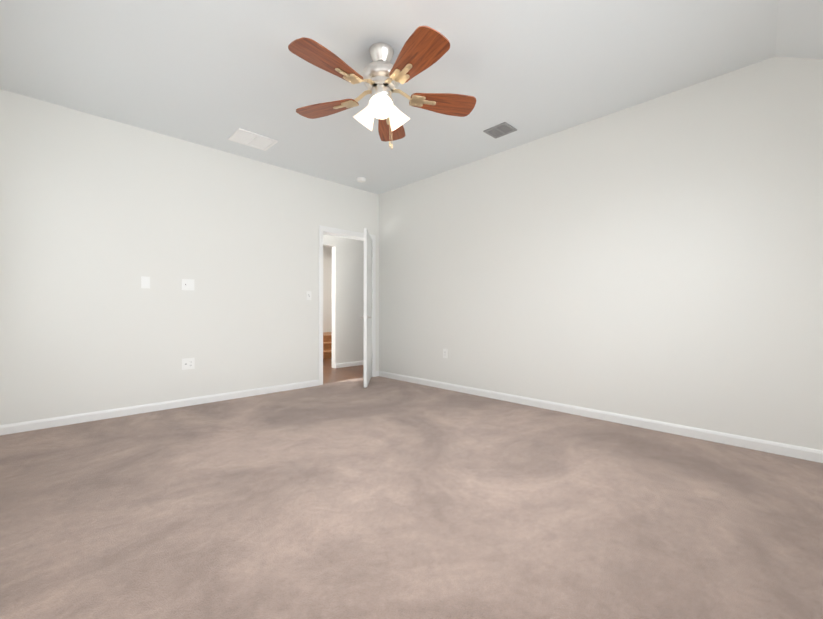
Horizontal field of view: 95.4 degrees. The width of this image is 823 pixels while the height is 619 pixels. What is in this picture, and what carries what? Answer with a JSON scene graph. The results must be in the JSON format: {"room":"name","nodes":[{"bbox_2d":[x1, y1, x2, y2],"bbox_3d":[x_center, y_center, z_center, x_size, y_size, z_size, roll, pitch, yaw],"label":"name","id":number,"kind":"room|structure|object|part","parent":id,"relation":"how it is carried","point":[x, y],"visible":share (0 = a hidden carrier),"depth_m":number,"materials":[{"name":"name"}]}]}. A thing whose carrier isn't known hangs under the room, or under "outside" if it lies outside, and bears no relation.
{"room":"empty bedroom","nodes":[
{"label":"empty bedroom","id":0,"kind":"room"},
{"bbox_2d":[0,89,378,424],"bbox_3d":[-1.976,-0.373,4.317,4.270,2.750,0.120,0,0,-44],"label":"wall","id":1,"kind":"structure","parent":0,"point":[100,217],"depth_m":3.64,"materials":[{"name":"white paint"}]},
{"bbox_2d":[141,276,149,288],"bbox_3d":[-2.581,-0.263,3.638,0.070,0.115,0.006,0,0,-44],"label":"electrical outlet","id":2,"kind":"object","parent":1,"relation":"attached to","point":[145,282],"visible":1,"depth_m":3.64,"materials":[{"name":"white plastic"}]},
{"bbox_2d":[0,380,318,434],"bbox_3d":[-2.298,0.961,3.904,2.999,0.078,0.014,0,0,-44],"label":"baseboard","id":3,"kind":"structure","parent":1,"relation":"attached to","point":[6,429],"depth_m":3.59,"materials":[{"name":"white paint"}]},
{"bbox_2d":[182,279,193,289],"bbox_3d":[-2.317,-0.257,3.889,0.116,0.115,0.016,0,0,-44],"label":"outlet","id":4,"kind":"object","parent":1,"relation":"attached to","point":[187,284],"visible":1,"depth_m":3.89,"materials":[{"name":"white plastic"}]},
{"bbox_2d":[182,358,194,369],"bbox_3d":[-2.314,0.564,3.889,0.116,0.115,0.016,0,0,-44],"label":"electrical outlet","id":5,"kind":"object","parent":1,"relation":"attached to","point":[188,363],"visible":1,"depth_m":3.89,"materials":[{"name":"white plastic"}]},
{"bbox_2d":[306,291,310,299],"bbox_3d":[-1.325,-0.181,4.855,0.070,0.115,0.018,0,0,-44],"label":"light switch","id":6,"kind":"object","parent":1,"relation":"attached to","point":[308,295],"visible":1,"depth_m":4.85,"materials":[{"name":"white plastic"}]},
{"bbox_2d":[319,225,375,384],"bbox_3d":[-0.931,-0.055,5.335,0.952,2.120,0.154,0,0,-44],"label":"trim","id":7,"kind":"structure","parent":1,"relation":"attached to","point":[331,231],"depth_m":5.19,"materials":[{"name":"white paint"}]},
{"bbox_2d":[363,228,371,387],"bbox_3d":[-0.601,-0.019,5.165,0.043,2.024,0.814,0,0,-2],"label":"door","id":8,"kind":"structure","parent":1,"relation":"in","point":[367,370],"depth_m":4.85,"materials":[{"name":"white paint"}]},
{"bbox_2d":[323,246,331,331],"bbox_3d":[-3.628,-0.359,8.280,5.040,2.750,0.120,0,0,-44],"label":"wall","id":9,"kind":"structure","parent":0,"point":[327,288],"depth_m":9.62,"materials":[{"name":"white paint"}]},
{"bbox_2d":[323,358,362,383],"bbox_3d":[-2.214,1.061,6.825,4.800,0.100,3.930,0,0,-44],"label":"floor","id":10,"kind":"structure","parent":0,"point":[330,374],"depth_m":6.00,"materials":[{"name":"brown wood"}]},
{"bbox_2d":[323,332,331,358],"bbox_3d":[-1.999,0.797,8.596,1.512,0.442,1.655,0,0,-44],"label":"steps","id":11,"kind":"structure","parent":10,"relation":"on","point":[327,345],"depth_m":8.06,"materials":[{"name":"brown wood"}]},
{"bbox_2d":[323,234,363,367],"bbox_3d":[-1.624,-0.366,6.226,4.800,2.750,0.120,0,0,-44],"label":"wall","id":12,"kind":"structure","parent":0,"point":[347,298],"depth_m":6.62,"materials":[{"name":"white paint"}]},
{"bbox_2d":[335,360,363,367],"bbox_3d":[-0.581,0.973,7.144,2.018,0.078,0.014,0,0,-44],"label":"baseboard","id":13,"kind":"structure","parent":12,"relation":"attached to","point":[347,364],"depth_m":6.63,"materials":[{"name":"white paint"}]},
{"bbox_2d":[0,376,822,618],"bbox_3d":[-0.094,1.044,2.382,4.270,0.100,5.390,0,0,-44],"label":"floor carpet","id":14,"kind":"object","parent":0,"point":[378,497],"visible":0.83,"depth_m":1.80,"materials":[{"name":"beige carpet"}]},
{"bbox_2d":[0,0,822,193],"bbox_3d":[-0.115,-1.512,2.414,4.270,0.687,5.450,0,0,-44],"label":"ceiling","id":15,"kind":"structure","parent":0,"point":[215,74],"depth_m":2.66,"materials":[{"name":"white paint"}]},
{"bbox_2d":[228,128,277,150],"bbox_3d":[-1.632,-1.744,3.862,0.390,0.012,0.315,0,0,-44],"label":"ceiling vent","id":16,"kind":"object","parent":15,"relation":"in","point":[250,139],"visible":1,"depth_m":3.85,"materials":[{"name":"white metal"}]},
{"bbox_2d":[356,177,365,182],"bbox_3d":[-0.673,-1.728,5.008,0.128,0.036,0.128,0,0,-44],"label":"smoke detector","id":17,"kind":"object","parent":15,"relation":"attached to","point":[360,179],"visible":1,"depth_m":4.97,"materials":[{"name":"white plastic"}]},
{"bbox_2d":[288,26,475,148],"bbox_3d":[-0.218,-1.417,2.514,1.274,0.677,1.297,0,0,-44],"label":"fan","id":18,"kind":"object","parent":15,"relation":"hanging from","point":[422,50],"visible":1,"depth_m":2.45,"materials":[{"name":"brown wood"}]},
{"bbox_3d":[-0.487,-1.456,2.215,0.212,0.007,0.471,12,7,40],"label":"blade","id":19,"kind":"part","parent":18,"relation":"part of","materials":[{"name":"brown wood"}]},
{"bbox_3d":[-0.606,-1.455,2.712,0.471,0.007,0.212,0,9,23],"label":"blade","id":20,"kind":"part","parent":18,"relation":"part of","materials":[{"name":"brown wood"}]},
{"bbox_3d":[-0.328,-1.327,2.600,0.154,0.170,0.166,0,0,-44],"label":"lamp shade","id":21,"kind":"part","parent":18,"relation":"part of","materials":[{"name":"white glass"}]},
{"bbox_3d":[-0.198,-1.328,2.403,0.154,0.170,0.159,0,0,-44],"label":"lamp shade","id":22,"kind":"part","parent":18,"relation":"part of","materials":[{"name":"white glass"}]},
{"bbox_3d":[-0.198,-1.350,2.435,0.066,0.087,0.071,0,0,-44],"label":"light bulb","id":23,"kind":"part","parent":18,"relation":"part of","materials":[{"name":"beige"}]},
{"bbox_3d":[-0.201,-1.401,2.483,0.074,0.066,0.077,0,0,-44],"label":"light arm","id":24,"kind":"part","parent":18,"relation":"part of"},
{"bbox_3d":[-0.204,-1.553,2.546,0.256,0.405,0.256,0,0,-44],"label":"motor","id":25,"kind":"part","parent":18,"relation":"part of","materials":[{"name":"silver metal"}]},
{"bbox_3d":[-0.139,-1.268,2.540,0.092,0.379,0.082,0,0,-44],"label":"pull chain","id":26,"kind":"part","parent":18,"relation":"part of","materials":[{"name":"gold metal"}]},
{"bbox_3d":[-0.170,-1.454,2.980,0.212,0.007,0.471,-9,-1,4],"label":"blade","id":27,"kind":"part","parent":18,"relation":"part of","materials":[{"name":"brown wood"}]},
{"bbox_3d":[-0.091,-1.327,2.615,0.167,0.170,0.156,0,0,-44],"label":"lamp shade","id":28,"kind":"part","parent":18,"relation":"part of","materials":[{"name":"white glass"}]},
{"bbox_3d":[0.024,-1.457,2.174,0.212,0.007,0.471,11,-6,-31],"label":"blade","id":29,"kind":"part","parent":18,"relation":"part of","materials":[{"name":"brown wood"}]},
{"bbox_3d":[0.220,-1.455,2.647,0.471,0.007,0.212,0,-9,-13],"label":"blade","id":30,"kind":"part","parent":18,"relation":"part of","materials":[{"name":"brown wood"}]},
{"bbox_2d":[483,122,516,138],"bbox_3d":[0.865,-1.748,3.658,0.215,0.013,0.245,0,0,-44],"label":"ceiling vent","id":31,"kind":"object","parent":15,"relation":"in","point":[500,130],"visible":1,"depth_m":3.65,"materials":[{"name":"silver metal"}]},
{"bbox_2d":[379,56,822,450],"bbox_3d":[1.412,-0.385,3.815,0.120,2.770,5.330,0,0,-44],"label":"wall","id":32,"kind":"structure","parent":0,"point":[660,258],"depth_m":3.17,"materials":[{"name":"white paint"}]},
{"bbox_2d":[443,349,447,357],"bbox_3d":[0.425,0.556,4.731,0.008,0.115,0.070,0,0,-44],"label":"electrical outlet","id":33,"kind":"object","parent":32,"relation":"attached to","point":[445,353],"visible":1,"depth_m":4.73,"materials":[{"name":"white plastic"}]},
{"bbox_2d":[379,371,822,462],"bbox_3d":[1.322,0.961,3.806,0.014,0.078,5.210,0,0,-44],"label":"baseboard","id":34,"kind":"structure","parent":32,"relation":"attached to","point":[809,454],"depth_m":3.15,"materials":[{"name":"white paint"}]}
]}

